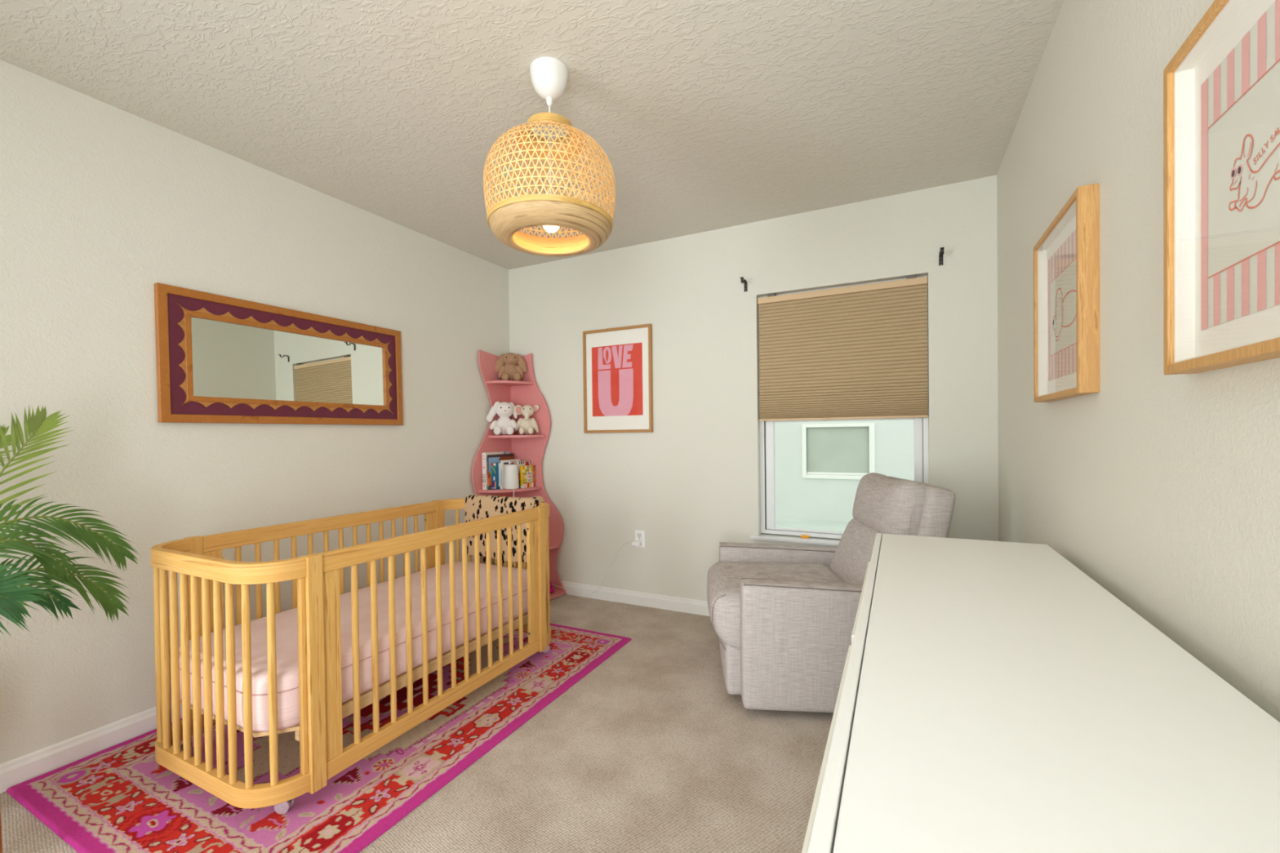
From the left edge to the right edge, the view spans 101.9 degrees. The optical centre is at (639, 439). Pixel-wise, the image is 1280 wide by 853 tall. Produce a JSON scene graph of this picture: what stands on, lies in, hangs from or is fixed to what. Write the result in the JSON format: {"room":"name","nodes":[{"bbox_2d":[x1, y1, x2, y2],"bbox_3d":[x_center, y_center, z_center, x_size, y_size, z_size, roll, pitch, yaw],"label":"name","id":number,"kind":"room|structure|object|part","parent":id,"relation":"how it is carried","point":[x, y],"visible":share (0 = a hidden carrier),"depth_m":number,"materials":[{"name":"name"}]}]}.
{"room":"bedroom","nodes":[
{"label":"bedroom","id":0,"kind":"room"},
{"bbox_2d":[0,59,509,764],"bbox_3d":[-2.007,-0.057,2.140,0.140,2.440,4.530,0,1,26],"label":"wall","id":1,"kind":"structure","parent":0,"point":[101,203],"depth_m":2.09,"materials":[{"name":"white paint"}]},
{"bbox_2d":[0,704,182,793],"bbox_3d":[-1.924,1.117,2.119,0.013,0.090,4.250,0,1,26],"label":"baseboard","id":2,"kind":"structure","parent":1,"relation":"attached to","point":[15,771],"depth_m":1.88,"materials":[{"name":"paint"}]},
{"bbox_2d":[154,282,403,425],"bbox_3d":[-1.684,-0.359,2.595,0.026,0.560,1.139,-1,0,26],"label":"wall mirror","id":3,"kind":"object","parent":1,"relation":"attached to","point":[220,358],"visible":1,"depth_m":2.44,"materials":[{"name":"paint"}]},
{"bbox_3d":[-1.680,-0.359,2.593,0.007,0.428,1.007,-1,0,26],"label":"scalloped moulding","id":4,"kind":"part","parent":3,"relation":"part of","materials":[{"name":"brown wood"}]},
{"bbox_3d":[-1.683,-0.359,2.595,0.020,0.380,0.959,-1,0,26],"label":"frame","id":5,"kind":"part","parent":3,"relation":"part of","materials":[{"name":"wood"}]},
{"bbox_2d":[191,316,384,405],"bbox_3d":[-1.687,-0.359,2.596,0.004,0.340,0.919,-1,0,26],"label":"mirror glass","id":6,"kind":"object","parent":3,"relation":"attached to","point":[233,360],"depth_m":2.50,"materials":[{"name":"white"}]},
{"bbox_2d":[0,594,833,852],"bbox_3d":[-0.531,1.213,1.421,3.428,0.120,4.540,0,1,26],"label":"floor","id":7,"kind":"structure","parent":0,"point":[650,751],"depth_m":1.79,"materials":[{"name":"carpet"}]},
{"bbox_2d":[0,811,2,852],"bbox_3d":[-1.991,0.971,1.329,0.370,0.402,0.371,0,1,24],"label":"plant stand","id":8,"kind":"object","parent":7,"relation":"on","point":[1,843],"visible":1,"depth_m":1.43,"materials":[{"name":"brown wood"}]},
{"bbox_2d":[0,404,137,635],"bbox_3d":[-1.865,0.416,1.248,0.627,1.037,0.980,0,1,42],"label":"potted palm","id":9,"kind":"object","parent":8,"relation":"on","point":[12,597],"visible":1,"depth_m":1.53,"materials":[{"name":"plant"}]},
{"bbox_2d":[5,623,631,852],"bbox_3d":[-1.076,1.143,2.331,1.302,0.012,2.004,0,1,26],"label":"area rug","id":10,"kind":"object","parent":7,"relation":"on","point":[117,798],"visible":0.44,"depth_m":1.75,"materials":[{"name":"fabric"}]},
{"bbox_2d":[151,497,551,814],"bbox_3d":[-1.084,0.744,2.300,0.760,0.784,1.483,0,1,26],"label":"crib","id":11,"kind":"object","parent":10,"relation":"on","point":[317,580],"visible":0.88,"depth_m":1.73,"materials":[{"name":"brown wood"}]},
{"bbox_3d":[-1.665,0.729,1.945,0.037,0.732,0.048,0,1,26],"label":"post","id":12,"kind":"part","parent":11,"relation":"part of","materials":[{"name":"brown wood"}]},
{"bbox_3d":[-1.386,0.394,1.699,0.742,0.060,0.150,0,1,26],"label":"rail","id":13,"kind":"part","parent":11,"relation":"part of","materials":[{"name":"brown wood"}]},
{"bbox_3d":[-1.378,1.057,1.706,0.742,0.056,0.150,0,1,26],"label":"rail","id":14,"kind":"part","parent":11,"relation":"part of","materials":[{"name":"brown wood"}]},
{"bbox_3d":[-1.018,0.725,1.622,0.037,0.732,0.048,0,1,26],"label":"post","id":15,"kind":"part","parent":11,"relation":"part of","materials":[{"name":"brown wood"}]},
{"bbox_3d":[-1.410,0.386,2.452,0.028,0.060,1.098,0,1,26],"label":"rail","id":16,"kind":"part","parent":11,"relation":"part of","materials":[{"name":"brown wood"}]},
{"bbox_2d":[178,561,527,732],"bbox_3d":[-1.085,0.797,2.301,0.668,0.183,1.402,0,1,26],"label":"mattress","id":17,"kind":"object","parent":11,"relation":"on","point":[286,622],"visible":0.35,"depth_m":1.96,"materials":[{"name":"pink fabric"}]},
{"bbox_3d":[-0.806,0.915,2.163,0.020,0.034,1.200,0,1,26],"label":"deck rail","id":18,"kind":"part","parent":11,"relation":"part of","materials":[{"name":"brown wood"}]},
{"bbox_3d":[-0.771,0.382,2.133,0.028,0.060,1.098,0,1,26],"label":"rail","id":19,"kind":"part","parent":11,"relation":"part of","materials":[{"name":"brown wood"}]},
{"bbox_3d":[-0.763,1.045,2.141,0.028,0.056,1.098,0,1,26],"label":"rail","id":20,"kind":"part","parent":11,"relation":"part of","materials":[{"name":"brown wood"}]},
{"bbox_3d":[-1.154,0.711,2.970,0.037,0.732,0.048,0,1,26],"label":"post","id":21,"kind":"part","parent":11,"relation":"part of","materials":[{"name":"brown wood"}]},
{"bbox_3d":[-0.791,0.374,2.892,0.742,0.060,0.150,0,1,26],"label":"rail","id":22,"kind":"part","parent":11,"relation":"part of","materials":[{"name":"brown wood"}]},
{"bbox_2d":[464,494,543,568],"bbox_3d":[-0.771,0.528,2.958,0.527,0.433,0.096,0,1,26],"label":"blanket","id":23,"kind":"object","parent":11,"relation":"hanging from","point":[477,507],"visible":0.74,"depth_m":2.93,"materials":[{"name":"beige fabric"}]},
{"bbox_3d":[-0.784,1.037,2.900,0.742,0.056,0.150,0,1,26],"label":"rail","id":24,"kind":"part","parent":11,"relation":"part of","materials":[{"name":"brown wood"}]},
{"bbox_3d":[-0.507,0.707,2.648,0.037,0.732,0.048,0,1,26],"label":"post","id":25,"kind":"part","parent":11,"relation":"part of","materials":[{"name":"brown wood"}]},
{"bbox_2d":[471,350,566,599],"bbox_3d":[-0.875,0.243,3.669,0.492,1.779,0.486,0,1,26],"label":"corner shelf","id":26,"kind":"object","parent":7,"relation":"on","point":[531,447],"visible":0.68,"depth_m":3.83,"materials":[{"name":"pink paint"}]},
{"bbox_3d":[-1.090,0.246,3.776,0.012,1.775,0.486,0,1,26],"label":"panel","id":27,"kind":"part","parent":26,"relation":"part of","materials":[{"name":"pink paint"}]},
{"bbox_2d":[491,462,498,489],"bbox_3d":[-1.004,0.258,3.761,0.041,0.186,0.160,0,1,26],"label":"picture book","id":28,"kind":"object","parent":26,"relation":"on","point":[495,466],"visible":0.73,"depth_m":3.69,"materials":[{"name":"paper"}]},
{"bbox_2d":[481,451,510,489],"bbox_3d":[-1.048,0.220,3.796,0.041,0.262,0.260,0,1,26],"label":"picture book","id":29,"kind":"object","parent":26,"relation":"on","point":[484,455],"visible":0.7,"depth_m":3.68,"materials":[{"name":"paper"}]},
{"bbox_2d":[498,462,501,488],"bbox_3d":[-0.965,0.256,3.777,0.011,0.187,0.170,0,1,26],"label":"picture book","id":30,"kind":"object","parent":26,"relation":"on","point":[500,464],"visible":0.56,"depth_m":3.70,"materials":[{"name":"paper"}]},
{"bbox_2d":[487,453,513,489],"bbox_3d":[-1.016,0.227,3.799,0.011,0.246,0.270,0,1,26],"label":"picture book","id":31,"kind":"object","parent":26,"relation":"on","point":[491,459],"visible":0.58,"depth_m":3.71,"materials":[{"name":"paper"}]},
{"bbox_2d":[485,401,517,435],"bbox_3d":[-1.001,-0.157,3.766,0.222,0.248,0.160,-1,1,-12],"label":"plush","id":32,"kind":"object","parent":26,"relation":"on","point":[504,425],"visible":1,"depth_m":3.76},
{"bbox_2d":[500,458,519,488],"bbox_3d":[-0.943,0.247,3.795,0.009,0.205,0.200,0,1,26],"label":"picture book","id":33,"kind":"object","parent":26,"relation":"on","point":[503,463],"visible":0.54,"depth_m":3.71,"materials":[{"name":"paper"}]},
{"bbox_2d":[494,352,527,381],"bbox_3d":[-0.953,-0.537,3.836,0.235,0.220,0.163,-1,1,-15],"label":"plush","id":34,"kind":"object","parent":26,"relation":"on","point":[509,371],"visible":0.94,"depth_m":3.83},
{"bbox_2d":[504,464,519,489],"bbox_3d":[-0.919,0.262,3.715,0.104,0.175,0.104,0,1,26],"label":"machine","id":35,"kind":"object","parent":26,"relation":"on","point":[511,482],"visible":1,"depth_m":3.67,"materials":[{"name":"white plastic"}]},
{"bbox_2d":[508,460,524,464],"bbox_3d":[-0.909,0.251,3.833,0.014,0.195,0.160,0,1,26],"label":"picture book","id":36,"kind":"object","parent":26,"relation":"on","point":[509,462],"visible":0.12,"depth_m":3.79,"materials":[{"name":"paper"}]},
{"bbox_2d":[516,460,530,488],"bbox_3d":[-0.858,0.252,3.839,0.018,0.192,0.135,0,1,26],"label":"picture book","id":37,"kind":"object","parent":26,"relation":"on","point":[519,464],"visible":0.36,"depth_m":3.79,"materials":[{"name":"paper"}]},
{"bbox_2d":[514,404,538,435],"bbox_3d":[-0.825,-0.148,3.808,0.164,0.224,0.155,-1,1,-43],"label":"plush","id":38,"kind":"object","parent":26,"relation":"on","point":[526,425],"visible":0.99,"depth_m":3.80},
{"bbox_2d":[520,465,535,488],"bbox_3d":[-0.822,0.268,3.813,0.022,0.160,0.146,0,1,26],"label":"picture book","id":39,"kind":"object","parent":26,"relation":"on","point":[527,473],"visible":1,"depth_m":3.79,"materials":[{"name":"paper"}]},
{"bbox_3d":[-0.769,0.239,3.882,0.492,1.779,0.012,0,1,26],"label":"panel","id":40,"kind":"part","parent":26,"relation":"part of","materials":[{"name":"pink paint"}]},
{"bbox_2d":[549,581,554,593],"bbox_3d":[-0.689,1.051,3.775,0.158,0.110,0.075,0,1,26],"label":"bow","id":41,"kind":"object","parent":26,"relation":"on","point":[551,590],"visible":0.18,"depth_m":3.73,"materials":[{"name":"fabric"}]},
{"bbox_2d":[513,488,640,597],"bbox_3d":[-0.433,0.728,3.658,0.906,0.787,0.266,-1,1,5],"label":"power cord","id":42,"kind":"object","parent":7,"relation":"on","point":[633,543],"visible":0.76,"depth_m":3.62,"materials":[{"name":"white plastic"}]},
{"bbox_2d":[706,472,955,712],"bbox_3d":[0.828,0.649,2.474,1.010,0.950,0.834,-1,1,5],"label":"armchair","id":43,"kind":"object","parent":7,"relation":"on","point":[783,617],"visible":0.69,"depth_m":2.12,"materials":[{"name":"grey fabric"}]},
{"bbox_3d":[0.452,0.949,2.504,0.136,0.297,0.578,-1,1,5],"label":"footrest panel","id":44,"kind":"part","parent":43,"relation":"part of","materials":[{"name":"grey fabric"}]},
{"bbox_2d":[706,562,844,649],"bbox_3d":[0.662,0.784,2.491,0.672,0.295,0.624,-1,1,5],"label":"seat cushion","id":45,"kind":"object","parent":43,"relation":"on","point":[723,579],"depth_m":2.42,"materials":[{"name":"grey fabric"}]},
{"bbox_3d":[0.865,0.830,2.834,0.858,0.522,0.112,-1,1,5],"label":"arm","id":46,"kind":"part","parent":43,"relation":"part of"},
{"bbox_3d":[0.820,0.839,2.115,0.810,0.521,0.112,-1,1,5],"label":"arm","id":47,"kind":"part","parent":43,"relation":"part of"},
{"bbox_2d":[829,518,882,584],"bbox_3d":[1.077,0.578,2.449,0.260,0.370,0.572,-1,1,5],"label":"cushion","id":48,"kind":"object","parent":43,"relation":"on","point":[852,555],"depth_m":2.41,"materials":[{"name":"grey fabric"}]},
{"bbox_2d":[852,472,926,535],"bbox_3d":[1.167,0.317,2.442,0.218,0.294,0.577,-1,1,5],"label":"pillow","id":49,"kind":"object","parent":43,"relation":"on","point":[883,504],"depth_m":2.24,"materials":[{"name":"grey fabric"}]},
{"bbox_3d":[1.215,0.521,2.435,0.227,0.668,0.636,-1,1,5],"label":"frame","id":50,"kind":"part","parent":43,"relation":"part of","materials":[{"name":"grey fabric"}]},
{"bbox_2d":[801,533,1279,852],"bbox_3d":[0.669,0.739,0.966,0.484,0.810,1.649,0,1,26],"label":"dresser","id":51,"kind":"object","parent":7,"relation":"on","point":[993,696],"visible":1,"depth_m":0.62,"materials":[{"name":"paint"}]},
{"bbox_2d":[0,0,1063,269],"bbox_3d":[-0.562,-1.346,1.393,3.428,0.120,4.540,0,1,26],"label":"ceiling","id":52,"kind":"structure","parent":0,"point":[705,115],"depth_m":1.91,"materials":[{"name":"beige paint"}]},
{"bbox_2d":[483,56,615,256],"bbox_3d":[-0.315,-0.996,1.822,0.469,0.597,0.469,0,1,26],"label":"pendant lamp","id":53,"kind":"object","parent":52,"relation":"hanging from","point":[508,215],"visible":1,"depth_m":1.72,"materials":[{"name":"beige wicker"}]},
{"bbox_3d":[-0.314,-0.900,1.823,0.454,0.293,0.454,0,1,26],"label":"lamp shade","id":54,"kind":"part","parent":53,"relation":"part of","materials":[{"name":"beige wicker"}]},
{"bbox_3d":[-0.315,-1.007,1.822,0.005,0.335,0.005,-1,1,4],"label":"cord","id":55,"kind":"part","parent":53,"relation":"part of","materials":[{"name":"white plastic"}]},
{"bbox_3d":[-0.312,-0.766,1.824,0.060,0.070,0.060,0,1,26],"label":"bulb","id":56,"kind":"part","parent":53,"relation":"part of","materials":[{"name":"white glass"}]},
{"bbox_2d":[508,174,998,600],"bbox_3d":[0.434,-0.100,3.376,3.128,2.440,0.140,0,1,26],"label":"wall","id":57,"kind":"structure","parent":0,"point":[691,482],"depth_m":3.28,"materials":[{"name":"white paint"}]},
{"bbox_2d":[582,323,653,433],"bbox_3d":[-0.159,-0.410,3.575,0.532,0.720,0.024,0,1,26],"label":"framed poster","id":58,"kind":"object","parent":57,"relation":"attached to","point":[617,362],"visible":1,"depth_m":3.57,"materials":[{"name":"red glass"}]},
{"bbox_2d":[591,342,643,416],"bbox_3d":[-0.160,-0.410,3.577,0.396,0.487,0.002,0,1,26],"label":"print","id":59,"kind":"object","parent":58,"relation":"attached to","point":[617,368],"depth_m":3.57},
{"bbox_2d":[560,581,710,616],"bbox_3d":[0.414,1.076,3.321,3.102,0.090,0.013,0,1,26],"label":"baseboard","id":60,"kind":"structure","parent":57,"relation":"attached to","point":[628,597],"depth_m":3.52,"materials":[{"name":"paint"}]},
{"bbox_2d":[635,529,644,547],"bbox_3d":[-0.002,0.671,3.522,0.072,0.116,0.011,0,1,26],"label":"wall outlet","id":61,"kind":"object","parent":57,"relation":"attached to","point":[639,535],"visible":0.97,"depth_m":3.52,"materials":[{"name":"white plastic"}]},
{"bbox_2d":[636,533,641,537],"bbox_3d":[-0.003,0.647,3.521,0.034,0.034,0.008,0,1,26],"label":"receptacle","id":62,"kind":"object","parent":61,"relation":"attached to","point":[638,535],"depth_m":3.52,"materials":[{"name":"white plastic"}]},
{"bbox_2d":[740,276,747,292],"bbox_3d":[0.625,-0.939,3.134,0.019,0.065,0.098,0,1,26],"label":"curtain bracket","id":63,"kind":"object","parent":57,"relation":"attached to","point":[743,281],"visible":1,"depth_m":3.16,"materials":[{"name":"black metal"}]},
{"bbox_3d":[0.625,-0.957,3.133,0.017,0.028,0.098,0,1,26],"label":"hook arm","id":64,"kind":"part","parent":63,"relation":"part of","materials":[{"name":"black metal"}]},
{"bbox_3d":[0.646,-0.933,3.176,0.019,0.052,0.004,0,1,26],"label":"wall plate","id":65,"kind":"part","parent":63,"relation":"part of","materials":[{"name":"black metal"}]},
{"bbox_2d":[750,275,928,546],"bbox_3d":[1.146,-0.141,3.005,1.005,1.486,0.159,0,1,26],"label":"window","id":66,"kind":"structure","parent":57,"relation":"in","point":[767,483],"depth_m":3.13,"materials":[{"name":"plastic"}]},
{"bbox_3d":[1.138,0.593,2.980,1.005,0.020,0.084,0,1,26],"label":"sill","id":67,"kind":"part","parent":66,"relation":"part of","materials":[{"name":"plastic"}]},
{"bbox_2d":[800,534,809,538],"bbox_3d":[0.981,0.576,3.088,0.050,0.021,0.022,0,1,26],"label":"child safety latch","id":68,"kind":"object","parent":66,"relation":"attached to","point":[802,535],"visible":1,"depth_m":3.08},
{"bbox_2d":[757,274,928,421],"bbox_3d":[1.131,-0.499,2.974,0.905,0.768,0.051,0,1,26],"label":"cellular shade","id":69,"kind":"object","parent":66,"relation":"attached to","point":[859,351],"visible":1,"depth_m":2.95,"materials":[{"name":"beige fabric"}]},
{"bbox_3d":[1.138,-0.124,2.981,0.902,0.012,0.040,0,1,26],"label":"rail","id":70,"kind":"part","parent":69,"relation":"part of","materials":[{"name":"white plastic"}]},
{"bbox_3d":[1.167,0.197,3.036,0.854,0.704,0.035,0,1,26],"label":"sash","id":71,"kind":"part","parent":66,"relation":"part of","materials":[{"name":"plastic"}]},
{"bbox_2d":[938,247,944,266],"bbox_3d":[1.552,-0.944,2.672,0.019,0.065,0.098,0,1,26],"label":"curtain bracket","id":72,"kind":"object","parent":57,"relation":"attached to","point":[941,251],"visible":1,"depth_m":2.71,"materials":[{"name":"black metal"}]},
{"bbox_3d":[1.573,-0.939,2.714,0.019,0.052,0.004,0,1,26],"label":"wall plate","id":73,"kind":"part","parent":72,"relation":"part of","materials":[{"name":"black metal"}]},
{"bbox_3d":[1.551,-0.963,2.672,0.017,0.028,0.098,0,1,26],"label":"hook arm","id":74,"kind":"part","parent":72,"relation":"part of","materials":[{"name":"black metal"}]},
{"bbox_2d":[996,0,1279,722],"bbox_3d":[0.918,-0.076,0.683,0.140,2.440,4.530,0,1,26],"label":"wall","id":75,"kind":"structure","parent":0,"point":[1162,490],"depth_m":1.10,"materials":[{"name":"white paint"}]},
{"bbox_2d":[1033,182,1099,402],"bbox_3d":[1.228,-0.381,1.512,0.042,0.518,0.482,0,1,26],"label":"framed print","id":76,"kind":"object","parent":75,"relation":"attached to","point":[1066,256],"visible":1,"depth_m":1.47,"materials":[{"name":"brown wood"}]},
{"bbox_2d":[1163,0,1279,374],"bbox_3d":[0.803,-0.366,0.660,0.042,0.518,0.482,0,1,26],"label":"framed print","id":77,"kind":"object","parent":75,"relation":"attached to","point":[1221,86],"visible":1,"depth_m":0.77,"materials":[{"name":"paper"}]},
{"label":"outside","id":78,"kind":"structure","parent":0,"visible":0},
{"bbox_2d":[775,517,848,531],"bbox_3d":[2.002,1.397,5.526,16.000,0.260,5.060,0,1,26],"label":"ground","id":79,"kind":"structure","parent":78,"point":[836,526],"depth_m":7.62,"materials":[{"name":"white"}]},
{"bbox_2d":[774,419,914,521],"bbox_3d":[3.140,-0.862,7.839,16.000,4.600,0.235,0,1,26],"label":"house","id":80,"kind":"structure","parent":79,"relation":"on","point":[820,466],"depth_m":7.89,"materials":[{"name":"paint"}]},
{"bbox_3d":[2.988,0.511,7.863,0.890,0.035,0.020,0,1,26],"label":"sash rail","id":81,"kind":"part","parent":80,"relation":"part of","materials":[{"name":"paint"}]},
{"bbox_3d":[2.991,0.166,7.875,0.890,0.724,0.015,0,1,26],"label":"pane","id":82,"kind":"part","parent":80,"relation":"part of","materials":[{"name":"glass"}]}
]}

